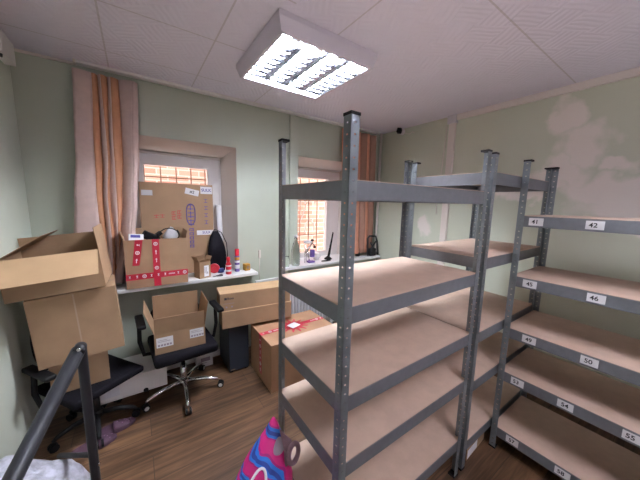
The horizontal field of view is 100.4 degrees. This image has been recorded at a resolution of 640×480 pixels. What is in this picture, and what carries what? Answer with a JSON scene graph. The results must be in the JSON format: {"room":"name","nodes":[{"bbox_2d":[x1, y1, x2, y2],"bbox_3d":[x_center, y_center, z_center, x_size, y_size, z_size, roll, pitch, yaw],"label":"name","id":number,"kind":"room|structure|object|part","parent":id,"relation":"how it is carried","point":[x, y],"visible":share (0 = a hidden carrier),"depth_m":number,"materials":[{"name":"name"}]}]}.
{"room":"storage room","nodes":[
{"label":"storage room","id":0,"kind":"room"},
{"bbox_2d":[0,60,48,459],"bbox_3d":[-0.833,0.330,-0.007,0.100,2.720,5.650,-4,10,-34],"label":"wall","id":1,"kind":"structure","parent":0,"point":[18,409],"depth_m":1.69,"materials":[{"name":"green paint"}]},
{"bbox_2d":[0,29,15,66],"bbox_3d":[-2.016,-1.216,1.693,0.054,0.152,0.230,-4,10,-34],"label":"sensor","id":2,"kind":"object","parent":1,"relation":"attached to","point":[7,55],"visible":1,"depth_m":1.70,"materials":[{"name":"white plastic"}]},
{"bbox_2d":[10,48,379,357],"bbox_3d":[-0.711,-0.110,3.154,3.720,2.720,0.530,-4,10,-34],"label":"wall","id":3,"kind":"structure","parent":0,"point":[42,87],"depth_m":2.63,"materials":[{"name":"green paint"}]},
{"bbox_2d":[71,67,139,282],"bbox_3d":[-1.740,-0.461,2.198,0.488,1.676,0.055,-4,10,-34],"label":"curtain","id":4,"kind":"object","parent":3,"relation":"hanging from","point":[105,109],"visible":0.88,"depth_m":2.17,"materials":[{"name":"fabric"}]},
{"bbox_3d":[-1.849,-0.450,2.099,0.197,1.675,0.021,-5,10,-40],"label":"panel","id":5,"kind":"part","parent":4,"relation":"part of","materials":[{"name":"fabric"}]},
{"bbox_3d":[-1.762,-0.461,2.188,0.068,1.675,0.043,-4,10,-34],"label":"panel","id":6,"kind":"part","parent":4,"relation":"part of","materials":[{"name":"fabric"}]},
{"bbox_3d":[-1.721,-0.464,2.222,0.074,1.675,0.034,-4,10,-34],"label":"panel","id":7,"kind":"part","parent":4,"relation":"part of","materials":[{"name":"fabric"}]},
{"bbox_3d":[-1.670,-0.466,2.245,0.242,1.675,0.053,-4,10,-34],"label":"panel","id":8,"kind":"part","parent":4,"relation":"part of","materials":[{"name":"fabric"}]},
{"bbox_3d":[-1.626,-0.469,2.270,0.219,1.676,0.043,-4,10,-34],"label":"panel","id":9,"kind":"part","parent":4,"relation":"part of","materials":[{"name":"fabric"}]},
{"bbox_2d":[119,227,187,289],"bbox_3d":[-1.520,0.144,2.475,0.505,0.495,0.305,-4,10,-33],"label":"cardboard box","id":10,"kind":"object","parent":3,"relation":"on","point":[150,262],"visible":1,"depth_m":2.36,"materials":[{"name":"brown cardboard"}]},
{"bbox_2d":[128,234,143,239],"bbox_3d":[-1.598,0.000,2.316,0.119,0.112,0.070,-5,10,-40],"label":"packet","id":11,"kind":"object","parent":10,"relation":"in","point":[130,236],"visible":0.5,"depth_m":2.31,"materials":[{"name":"white paper"}]},
{"bbox_2d":[142,230,162,239],"bbox_3d":[-1.550,-0.032,2.460,0.070,0.122,0.170,7,10,33],"label":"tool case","id":12,"kind":"object","parent":10,"relation":"in","point":[147,235],"visible":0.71,"depth_m":2.42,"materials":[{"name":"black plastic"}]},
{"bbox_2d":[158,228,179,238],"bbox_3d":[-1.428,-0.044,2.525,0.179,0.141,0.050,-4,10,-34],"label":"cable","id":13,"kind":"object","parent":10,"relation":"in","point":[165,228],"visible":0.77,"depth_m":2.52,"materials":[{"name":"black plastic"}]},
{"bbox_2d":[163,226,177,238],"bbox_3d":[-1.450,-0.041,2.583,0.129,0.180,0.098,-4,10,-34],"label":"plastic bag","id":14,"kind":"object","parent":10,"relation":"in","point":[170,233],"visible":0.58,"depth_m":2.56,"materials":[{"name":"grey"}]},
{"bbox_2d":[143,165,205,184],"bbox_3d":[-1.567,-0.294,2.966,0.920,1.500,0.175,-4,10,-34],"label":"window grille","id":15,"kind":"object","parent":3,"relation":"attached to","point":[160,177],"visible":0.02,"depth_m":2.97,"materials":[{"name":"brown"}]},
{"bbox_2d":[138,181,213,272],"bbox_3d":[-1.448,-0.110,2.749,0.650,0.925,0.105,-4,10,-34],"label":"carton","id":16,"kind":"object","parent":3,"relation":"on","point":[189,207],"visible":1,"depth_m":2.70,"materials":[{"name":"brown cardboard"}]},
{"bbox_2d":[172,210,181,219],"bbox_3d":[-1.438,-0.251,2.675,0.086,0.091,0.001,-4,10,-34],"label":"print","id":17,"kind":"object","parent":16,"relation":"attached to","point":[176,214],"depth_m":2.68,"materials":[{"name":"red"}]},
{"bbox_2d":[186,199,207,247],"bbox_3d":[-1.283,-0.174,2.795,0.209,0.507,0.008,-4,10,-34],"label":"print","id":18,"kind":"object","parent":16,"relation":"attached to","point":[196,209],"depth_m":2.79,"materials":[{"name":"blue"}]},
{"bbox_2d":[136,150,221,230],"bbox_3d":[-1.484,-0.255,2.821,0.870,1.255,0.080,-4,10,-34],"label":"window","id":19,"kind":"structure","parent":3,"relation":"attached to","point":[211,165],"depth_m":2.78,"materials":[{"name":"white plastic"}]},
{"bbox_3d":[-1.420,-0.865,2.734,0.750,0.020,0.020,-4,10,-34],"label":"blind rail","id":20,"kind":"part","parent":19,"relation":"part of","materials":[{"name":"paint"}]},
{"bbox_3d":[-1.126,-0.508,2.990,0.007,0.725,0.011,-4,10,-34],"label":"blind cord","id":21,"kind":"part","parent":19,"relation":"part of","materials":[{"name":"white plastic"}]},
{"bbox_2d":[191,255,210,278],"bbox_3d":[-1.175,0.267,2.664,0.122,0.216,0.156,7,10,36],"label":"carton","id":22,"kind":"object","parent":3,"relation":"on","point":[202,267],"visible":1,"depth_m":2.64,"materials":[{"name":"brown cardboard"}]},
{"bbox_2d":[211,263,219,272],"bbox_3d":[-1.120,0.300,2.829,0.104,0.105,0.035,-2,8,-20],"label":"reel","id":23,"kind":"object","parent":3,"relation":"on","point":[214,267],"visible":0.81,"depth_m":2.82,"materials":[{"name":"red plastic"}]},
{"bbox_2d":[208,229,227,269],"bbox_3d":[-1.107,0.110,2.901,0.213,0.465,0.082,-4,10,-34],"label":"pouch","id":24,"kind":"object","parent":3,"relation":"on","point":[216,247],"visible":0.86,"depth_m":2.87,"materials":[{"name":"black fabric"}]},
{"bbox_3d":[-1.116,0.083,2.915,0.209,0.416,0.040,-4,10,-34],"label":"handle","id":25,"kind":"part","parent":24,"relation":"part of","materials":[{"name":"black fabric"}]},
{"bbox_2d":[215,205,222,239],"bbox_3d":[-1.120,-0.032,2.987,0.066,0.720,0.066,-6,11,-34],"label":"paper roll","id":26,"kind":"object","parent":3,"relation":"on","point":[218,212],"visible":0.47,"depth_m":2.93,"materials":[{"name":"white paper"}]},
{"bbox_3d":[-0.502,-1.432,2.916,3.265,0.026,0.066,-4,10,-34],"label":"curtain rail","id":27,"kind":"part","parent":3,"relation":"part of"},
{"bbox_2d":[226,257,231,273],"bbox_3d":[-0.964,0.268,2.810,0.059,0.182,0.058,-4,10,-34],"label":"bottle","id":28,"kind":"object","parent":3,"relation":"on","point":[228,264],"visible":1,"depth_m":2.79,"materials":[{"name":"red plastic"}]},
{"bbox_2d":[234,249,239,271],"bbox_3d":[-0.907,0.220,2.916,0.054,0.250,0.053,-4,10,-34],"label":"spray can","id":29,"kind":"object","parent":3,"relation":"on","point":[237,258],"visible":1,"depth_m":2.90,"materials":[{"name":"white metal"}]},
{"bbox_2d":[243,263,249,270],"bbox_3d":[-0.821,0.301,2.987,0.062,0.075,0.060,9,11,43],"label":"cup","id":30,"kind":"object","parent":3,"relation":"on","point":[246,266],"visible":1,"depth_m":2.97,"materials":[{"name":"gold plastic"}]},
{"bbox_2d":[258,250,260,274],"bbox_3d":[-0.704,0.319,3.109,0.024,0.405,0.020,-4,10,-34],"label":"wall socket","id":31,"kind":"object","parent":3,"relation":"attached to","point":[259,251],"visible":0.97,"depth_m":3.09,"materials":[{"name":"beige plastic"}]},
{"bbox_2d":[285,256,288,266],"bbox_3d":[-0.399,0.257,3.189,0.064,0.125,0.063,-4,10,-34],"label":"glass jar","id":32,"kind":"object","parent":3,"relation":"on","point":[286,257],"visible":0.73,"depth_m":3.16,"materials":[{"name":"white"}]},
{"bbox_2d":[291,235,299,265],"bbox_3d":[-0.295,0.124,3.254,0.104,0.375,0.104,-4,10,-34],"label":"bottle","id":33,"kind":"object","parent":3,"relation":"on","point":[295,248],"visible":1,"depth_m":3.22,"materials":[{"name":"white"}]},
{"bbox_2d":[303,239,315,262],"bbox_3d":[-0.133,0.140,3.418,0.180,0.304,0.118,-4,10,-34],"label":"spray bottle","id":34,"kind":"object","parent":3,"relation":"on","point":[312,251],"visible":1,"depth_m":3.41,"materials":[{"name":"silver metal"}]},
{"bbox_2d":[298,178,324,250],"bbox_3d":[-0.129,-0.401,3.958,0.920,1.500,0.188,-4,10,-34],"label":"window grille","id":35,"kind":"object","parent":3,"relation":"attached to","point":[309,201],"visible":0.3,"depth_m":4.03,"materials":[{"name":"brown"}]},
{"bbox_2d":[313,252,320,259],"bbox_3d":[-0.042,0.220,3.624,0.100,0.094,0.084,1,8,1],"label":"coffee mug","id":36,"kind":"object","parent":3,"relation":"on","point":[316,257],"visible":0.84,"depth_m":3.59,"materials":[{"name":"white ceramic"}]},
{"bbox_2d":[298,167,339,257],"bbox_3d":[-0.063,-0.359,3.795,0.820,1.255,0.080,-4,10,-34],"label":"window","id":37,"kind":"structure","parent":3,"relation":"attached to","point":[330,207],"depth_m":3.91,"materials":[{"name":"white plastic"}]},
{"bbox_3d":[0.001,-0.969,3.707,0.700,0.020,0.020,-4,10,-34],"label":"blind rail","id":38,"kind":"part","parent":37,"relation":"part of","materials":[{"name":"paint"}]},
{"bbox_2d":[324,232,333,259],"bbox_3d":[0.116,0.079,3.663,0.108,0.370,0.128,4,8,15],"label":"stand","id":39,"kind":"object","parent":3,"relation":"on","point":[327,257],"visible":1,"depth_m":3.67,"materials":[{"name":"black plastic"}]},
{"bbox_2d":[342,128,376,253],"bbox_3d":[0.535,-0.632,3.734,0.652,1.670,0.047,-4,10,-34],"label":"curtain","id":40,"kind":"object","parent":3,"relation":"hanging from","point":[366,156],"visible":0.45,"depth_m":3.80,"materials":[{"name":"fabric"}]},
{"bbox_3d":[0.347,-0.617,3.593,0.182,1.670,0.027,-4,10,-34],"label":"panel","id":41,"kind":"part","parent":40,"relation":"part of","materials":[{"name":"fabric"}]},
{"bbox_3d":[0.472,-0.627,3.692,0.146,1.670,0.034,0,8,-10],"label":"panel","id":42,"kind":"part","parent":40,"relation":"part of","materials":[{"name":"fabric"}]},
{"bbox_3d":[0.551,-0.633,3.748,0.112,1.670,0.043,-4,10,-34],"label":"panel","id":43,"kind":"part","parent":40,"relation":"part of","materials":[{"name":"fabric"}]},
{"bbox_3d":[0.685,-0.643,3.837,0.032,1.670,0.135,6,9,31],"label":"panel","id":44,"kind":"part","parent":40,"relation":"part of","materials":[{"name":"fabric"}]},
{"bbox_2d":[367,235,377,255],"bbox_3d":[0.788,0.078,3.964,0.246,0.308,0.070,-4,10,-34],"label":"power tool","id":45,"kind":"object","parent":3,"relation":"on","point":[372,251],"visible":1,"depth_m":3.95,"materials":[{"name":"black plastic"}]},
{"bbox_3d":[0.775,0.176,3.976,0.120,0.110,0.060,-4,10,-34],"label":"motor","id":46,"kind":"part","parent":45,"relation":"part of","materials":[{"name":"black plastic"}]},
{"bbox_2d":[167,318,333,369],"bbox_3d":[-0.690,1.214,3.264,3.720,0.070,0.012,-4,10,-34],"label":"baseboard","id":47,"kind":"structure","parent":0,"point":[216,353],"depth_m":2.81,"materials":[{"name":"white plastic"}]},
{"bbox_2d":[0,0,639,133],"bbox_3d":[0.800,-1.175,0.835,3.920,0.100,5.750,-4,10,-34],"label":"ceiling","id":48,"kind":"structure","parent":0,"point":[437,59],"depth_m":1.71,"materials":[{"name":"plastic"}]},
{"bbox_2d":[236,7,376,99],"bbox_3d":[-0.120,-1.247,1.918,0.735,0.098,0.735,-4,10,-34],"label":"ceiling lamp","id":49,"kind":"object","parent":48,"relation":"attached to","point":[291,53],"visible":1,"depth_m":1.77,"materials":[{"name":"white metal"}]},
{"bbox_3d":[-0.121,-1.217,1.922,0.655,0.032,0.517,-4,10,-34],"label":"cross blade","id":50,"kind":"part","parent":49,"relation":"part of","materials":[{"name":"grey metal"}]},
{"bbox_3d":[-0.121,-1.217,1.922,0.667,0.035,0.655,-4,10,-34],"label":"louvre rail","id":51,"kind":"part","parent":49,"relation":"part of","materials":[{"name":"grey metal"}]},
{"bbox_2d":[33,321,639,479],"bbox_3d":[0.736,1.617,1.225,3.920,0.100,5.750,-4,10,-34],"label":"floor","id":52,"kind":"structure","parent":0,"point":[212,442],"depth_m":1.95,"materials":[{"name":"laminate"}]},
{"bbox_2d":[0,455,90,479],"bbox_3d":[-1.307,1.242,1.255,0.413,0.542,0.327,-4,10,-34],"label":"sack","id":53,"kind":"object","parent":52,"relation":"on","point":[39,469],"visible":0.86,"depth_m":1.27,"materials":[{"name":"white plastic"}]},
{"bbox_2d":[1,342,100,479],"bbox_3d":[-0.961,1.034,0.822,0.261,1.105,1.330,-2,9,-25],"label":"folding stand","id":54,"kind":"object","parent":52,"relation":"on","point":[77,357],"visible":1,"depth_m":1.03,"materials":[{"name":"black metal"}]},
{"bbox_3d":[-1.050,0.982,1.234,0.036,1.077,0.101,-6,10,-40],"label":"leg","id":55,"kind":"part","parent":54,"relation":"part of","materials":[{"name":"black metal"}]},
{"bbox_2d":[21,336,143,453],"bbox_3d":[-1.706,0.977,1.936,0.561,0.861,0.566,4,9,21],"label":"office chair","id":56,"kind":"object","parent":52,"relation":"on","point":[121,370],"visible":0.4,"depth_m":1.85,"materials":[{"name":"black fabric"}]},
{"bbox_3d":[-1.784,0.978,1.753,0.042,0.282,0.163,4,9,21],"label":"armrest","id":57,"kind":"part","parent":56,"relation":"part of","materials":[{"name":"black plastic"}]},
{"bbox_3d":[-1.887,0.712,2.006,0.136,0.365,0.430,4,9,21],"label":"backrest","id":58,"kind":"part","parent":56,"relation":"part of","materials":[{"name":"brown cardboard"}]},
{"bbox_3d":[-1.746,1.327,1.881,0.040,0.067,0.222,6,9,29],"label":"leg","id":59,"kind":"part","parent":56,"relation":"part of","materials":[{"name":"black plastic"}]},
{"bbox_2d":[23,275,124,370],"bbox_3d":[-1.663,0.536,1.855,0.458,0.474,0.331,-5,10,-38],"label":"box","id":60,"kind":"object","parent":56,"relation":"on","point":[56,323],"visible":0.75,"depth_m":1.71,"materials":[{"name":"brown cardboard"}]},
{"bbox_2d":[0,223,111,303],"bbox_3d":[-1.665,0.127,1.696,0.477,0.422,0.514,-4,9,-33],"label":"cardboard box","id":61,"kind":"object","parent":60,"relation":"on","point":[45,265],"visible":1,"depth_m":1.62,"materials":[{"name":"brown cardboard"}]},
{"bbox_3d":[-1.815,1.305,2.031,0.222,0.067,0.040,3,8,11],"label":"leg","id":62,"kind":"part","parent":56,"relation":"part of","materials":[{"name":"black plastic"}]},
{"bbox_2d":[48,351,109,391],"bbox_3d":[-1.733,0.880,1.940,0.300,0.224,0.330,-5,10,-40],"label":"box","id":63,"kind":"object","parent":56,"relation":"on","point":[99,368],"visible":0.3,"depth_m":1.86,"materials":[{"name":"brown cardboard"}]},
{"bbox_3d":[-1.670,1.017,1.962,0.450,0.050,0.460,4,9,21],"label":"seat","id":64,"kind":"part","parent":56,"relation":"part of","materials":[{"name":"black fabric"}]},
{"bbox_3d":[-1.582,1.328,1.901,0.040,0.067,0.222,-6,11,-42],"label":"leg","id":65,"kind":"part","parent":56,"relation":"part of","materials":[{"name":"black plastic"}]},
{"bbox_3d":[-1.549,1.306,2.062,0.222,0.067,0.040,-2,9,-24],"label":"leg","id":66,"kind":"part","parent":56,"relation":"part of","materials":[{"name":"black plastic"}]},
{"bbox_2d":[68,433,116,458],"bbox_3d":[-1.563,1.401,1.838,0.260,0.054,0.104,-5,10,-40],"label":"slipper","id":67,"kind":"object","parent":52,"relation":"on","point":[110,437],"visible":0.59,"depth_m":1.85,"materials":[{"name":"purple fabric"}]},
{"bbox_2d":[101,417,135,434],"bbox_3d":[-1.530,1.382,1.982,0.260,0.054,0.104,-5,10,-40],"label":"slipper","id":68,"kind":"object","parent":52,"relation":"on","point":[119,425],"visible":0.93,"depth_m":1.98,"materials":[{"name":"purple fabric"}]},
{"bbox_2d":[100,352,167,404],"bbox_3d":[-1.604,1.153,2.279,0.490,0.171,0.343,-4,10,-34],"label":"drawer unit","id":69,"kind":"object","parent":52,"relation":"on","point":[150,378],"visible":0.41,"depth_m":2.19,"materials":[{"name":"white plastic"}]},
{"bbox_2d":[134,300,223,415],"bbox_3d":[-1.202,0.986,2.334,0.652,0.756,0.638,-5,10,-38],"label":"office chair","id":70,"kind":"object","parent":52,"relation":"on","point":[160,361],"visible":0.6,"depth_m":2.21,"materials":[{"name":"black fabric"}]},
{"bbox_3d":[-1.409,0.815,2.206,0.170,0.322,0.042,-5,10,-38],"label":"armrest","id":71,"kind":"part","parent":70,"relation":"part of","materials":[{"name":"black plastic"}]},
{"bbox_3d":[-1.324,1.284,2.257,0.040,0.068,0.281,8,10,39],"label":"leg","id":72,"kind":"part","parent":70,"relation":"part of","materials":[{"name":"silver metal"}]},
{"bbox_3d":[-1.372,1.256,2.449,0.281,0.068,0.040,4,9,22],"label":"leg","id":73,"kind":"part","parent":70,"relation":"part of","materials":[{"name":"silver metal"}]},
{"bbox_2d":[143,290,207,355],"bbox_3d":[-1.217,0.682,2.265,0.456,0.375,0.346,-4,9,-33],"label":"cardboard box","id":74,"kind":"object","parent":70,"relation":"on","point":[177,323],"visible":1,"depth_m":2.20,"materials":[{"name":"brown cardboard"}]},
{"bbox_3d":[-1.206,0.903,2.335,0.475,0.080,0.500,-5,10,-38],"label":"seat","id":75,"kind":"part","parent":70,"relation":"part of","materials":[{"name":"black fabric"}]},
{"bbox_3d":[-1.124,1.291,2.244,0.040,0.068,0.281,-4,9,-32],"label":"leg","id":76,"kind":"part","parent":70,"relation":"part of","materials":[{"name":"silver metal"}]},
{"bbox_3d":[-1.202,1.246,2.555,0.040,0.068,0.281,2,8,4],"label":"leg","id":77,"kind":"part","parent":70,"relation":"part of","materials":[{"name":"silver metal"}]},
{"bbox_3d":[-1.048,1.267,2.428,0.281,0.068,0.040,-1,8,-14],"label":"leg","id":78,"kind":"part","parent":70,"relation":"part of","materials":[{"name":"silver metal"}]},
{"bbox_3d":[-1.041,0.784,2.491,0.170,0.322,0.042,-5,10,-38],"label":"armrest","id":79,"kind":"part","parent":70,"relation":"part of","materials":[{"name":"black plastic"}]},
{"bbox_2d":[195,353,212,368],"bbox_3d":[-1.217,1.222,2.794,0.150,0.160,0.121,-4,10,-34],"label":"box","id":80,"kind":"object","parent":52,"relation":"on","point":[207,359],"visible":0.42,"depth_m":2.75,"materials":[{"name":"white paper"}]},
{"bbox_2d":[201,356,209,363],"bbox_3d":[-1.179,1.239,2.749,0.090,0.060,0.001,-4,10,-34],"label":"print","id":81,"kind":"object","parent":80,"relation":"attached to","point":[204,359],"depth_m":2.75,"materials":[{"name":"grey paper"}]},
{"bbox_2d":[219,321,248,372],"bbox_3d":[-0.911,1.059,2.817,0.200,0.490,0.370,-4,10,-34],"label":"computer tower","id":82,"kind":"object","parent":52,"relation":"on","point":[234,342],"visible":0.67,"depth_m":2.67,"materials":[{"name":"grey"}]},
{"bbox_3d":[-0.810,1.077,2.671,0.190,0.460,0.010,-4,10,-34],"label":"panel","id":83,"kind":"part","parent":82,"relation":"part of","materials":[{"name":"grey"}]},
{"bbox_2d":[219,300,290,329],"bbox_3d":[-0.669,0.734,2.782,0.700,0.172,0.230,-3,9,-28],"label":"box","id":84,"kind":"object","parent":82,"relation":"on","point":[251,315],"visible":0.55,"depth_m":2.65,"materials":[{"name":"brown cardboard"}]},
{"bbox_2d":[217,280,289,311],"bbox_3d":[-0.680,0.562,2.758,0.700,0.172,0.231,-3,9,-28],"label":"box","id":85,"kind":"object","parent":84,"relation":"on","point":[234,297],"visible":0.95,"depth_m":2.65,"materials":[{"name":"brown cardboard"}]},
{"bbox_2d":[236,417,300,479],"bbox_3d":[-0.293,1.213,1.237,0.293,0.650,0.346,6,9,28],"label":"shopping bag","id":86,"kind":"object","parent":52,"relation":"on","point":[269,458],"visible":1,"depth_m":1.24,"materials":[{"name":"fabric"}]},
{"bbox_2d":[251,467,266,479],"bbox_3d":[-0.275,1.088,1.161,0.105,0.133,0.078,-4,10,-34],"label":"print","id":87,"kind":"object","parent":86,"relation":"attached to","point":[257,473],"depth_m":1.19,"materials":[{"name":"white fabric"}]},
{"bbox_3d":[-0.139,0.983,1.267,0.082,0.165,0.081,-4,10,-34],"label":"handle","id":88,"kind":"part","parent":86,"relation":"part of","materials":[{"name":"plastic"}]},
{"bbox_2d":[251,310,331,393],"bbox_3d":[-0.276,1.098,2.761,0.723,0.458,0.500,-4,10,-34],"label":"cardboard box","id":89,"kind":"object","parent":52,"relation":"on","point":[264,335],"visible":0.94,"depth_m":2.56,"materials":[{"name":"brown cardboard"}]},
{"bbox_2d":[290,294,332,323],"bbox_3d":[-0.132,0.866,3.519,0.912,0.716,0.120,-4,10,-34],"label":"radiator","id":90,"kind":"object","parent":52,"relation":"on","point":[297,306],"visible":0.08,"depth_m":3.37,"materials":[{"name":"white metal"}]},
{"bbox_2d":[278,110,492,479],"bbox_3d":[0.338,0.507,1.503,0.999,2.004,0.540,-4,10,-34],"label":"shelving rack","id":91,"kind":"object","parent":52,"relation":"on","point":[372,385],"visible":0.96,"depth_m":1.35,"materials":[{"name":"metal"}]},
{"bbox_3d":[-0.198,0.506,1.436,0.038,2.000,0.038,-4,10,-34],"label":"post","id":92,"kind":"part","parent":91,"relation":"part of","materials":[{"name":"metal"}]},
{"bbox_3d":[0.085,0.569,1.031,0.038,2.000,0.038,-4,10,-34],"label":"post","id":93,"kind":"part","parent":91,"relation":"part of","materials":[{"name":"metal"}]},
{"bbox_3d":[0.591,0.448,1.976,0.038,2.000,0.038,-4,10,-34],"label":"post","id":94,"kind":"part","parent":91,"relation":"part of","materials":[{"name":"metal"}]},
{"bbox_3d":[0.873,0.511,1.571,0.038,2.000,0.038,-4,10,-34],"label":"post","id":95,"kind":"part","parent":91,"relation":"part of","materials":[{"name":"metal"}]},
{"bbox_2d":[407,152,550,470],"bbox_3d":[1.174,0.448,2.076,0.945,2.000,0.540,-4,10,-34],"label":"shelving rack","id":96,"kind":"object","parent":52,"relation":"on","point":[451,308],"visible":0.47,"depth_m":1.89,"materials":[{"name":"metal"}]},
{"bbox_3d":[0.661,0.445,2.024,0.038,1.996,0.038,-4,10,-34],"label":"post","id":97,"kind":"part","parent":96,"relation":"part of","materials":[{"name":"metal"}]},
{"bbox_3d":[1.404,0.391,2.534,0.038,1.996,0.038,-4,10,-34],"label":"post","id":98,"kind":"part","parent":96,"relation":"part of","materials":[{"name":"metal"}]},
{"bbox_2d":[465,433,483,460],"bbox_3d":[1.004,1.421,2.001,0.280,0.085,0.310,-5,10,-38],"label":"carton","id":99,"kind":"object","parent":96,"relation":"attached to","point":[470,450],"visible":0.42,"depth_m":1.85,"materials":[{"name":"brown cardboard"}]},
{"bbox_3d":[0.943,0.508,1.619,0.038,1.996,0.038,-4,10,-34],"label":"post","id":100,"kind":"part","parent":96,"relation":"part of","materials":[{"name":"metal"}]},
{"bbox_3d":[1.687,0.454,2.128,0.038,1.996,0.038,-4,10,-34],"label":"post","id":101,"kind":"part","parent":96,"relation":"part of","materials":[{"name":"metal"}]},
{"bbox_2d":[488,159,639,479],"bbox_3d":[1.885,0.572,1.328,0.534,1.994,1.504,-4,10,-34],"label":"shelving rack","id":102,"kind":"object","parent":52,"relation":"on","point":[564,447],"visible":1,"depth_m":1.67,"materials":[{"name":"metal"}]},
{"bbox_3d":[1.268,0.496,1.784,0.038,1.990,0.038,-4,10,-34],"label":"post","id":103,"kind":"part","parent":102,"relation":"part of","materials":[{"name":"metal"}]},
{"bbox_3d":[1.673,0.466,2.062,0.038,1.990,0.038,-4,10,-34],"label":"post","id":104,"kind":"part","parent":102,"relation":"part of","materials":[{"name":"metal"}]},
{"bbox_2d":[376,76,639,388],"bbox_3d":[2.313,0.100,2.148,0.100,2.720,5.650,-4,10,-34],"label":"wall","id":105,"kind":"structure","parent":0,"point":[592,134],"depth_m":2.35,"materials":[{"name":"green paint"}]},
{"bbox_2d":[374,133,382,260],"bbox_3d":[0.865,-0.203,4.078,0.032,2.720,0.034,-4,10,-34],"label":"trim","id":106,"kind":"structure","parent":105,"relation":"attached to","point":[381,134],"depth_m":3.96,"materials":[{"name":"beige"}]},
{"bbox_2d":[396,128,414,134],"bbox_3d":[1.116,-1.445,3.523,0.133,0.094,0.242,-4,10,-34],"label":"security camera","id":107,"kind":"object","parent":105,"relation":"attached to","point":[400,131],"visible":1,"depth_m":3.55,"materials":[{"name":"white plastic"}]},
{"bbox_2d":[436,114,457,265],"bbox_3d":[1.460,-0.246,3.223,0.050,2.370,0.185,-4,10,-34],"label":"duct","id":108,"kind":"object","parent":105,"relation":"attached to","point":[452,121],"visible":0.67,"depth_m":3.10,"materials":[{"name":"beige"}]},
{"bbox_2d":[457,66,639,119],"bbox_3d":[2.709,-1.118,1.319,0.034,0.060,4.160,-4,10,-34],"label":"trim","id":109,"kind":"structure","parent":105,"relation":"attached to","point":[634,72],"depth_m":2.27,"materials":[{"name":"beige"}]},
{"label":"outside","id":110,"kind":"structure","parent":0,"visible":0},
{"bbox_2d":[144,165,324,251],"bbox_3d":[-0.798,-0.315,4.678,9.000,5.700,0.200,-4,10,-34],"label":"brick wall","id":111,"kind":"structure","parent":110,"point":[150,170],"depth_m":4.85,"materials":[{"name":"orange brick"}]}
]}

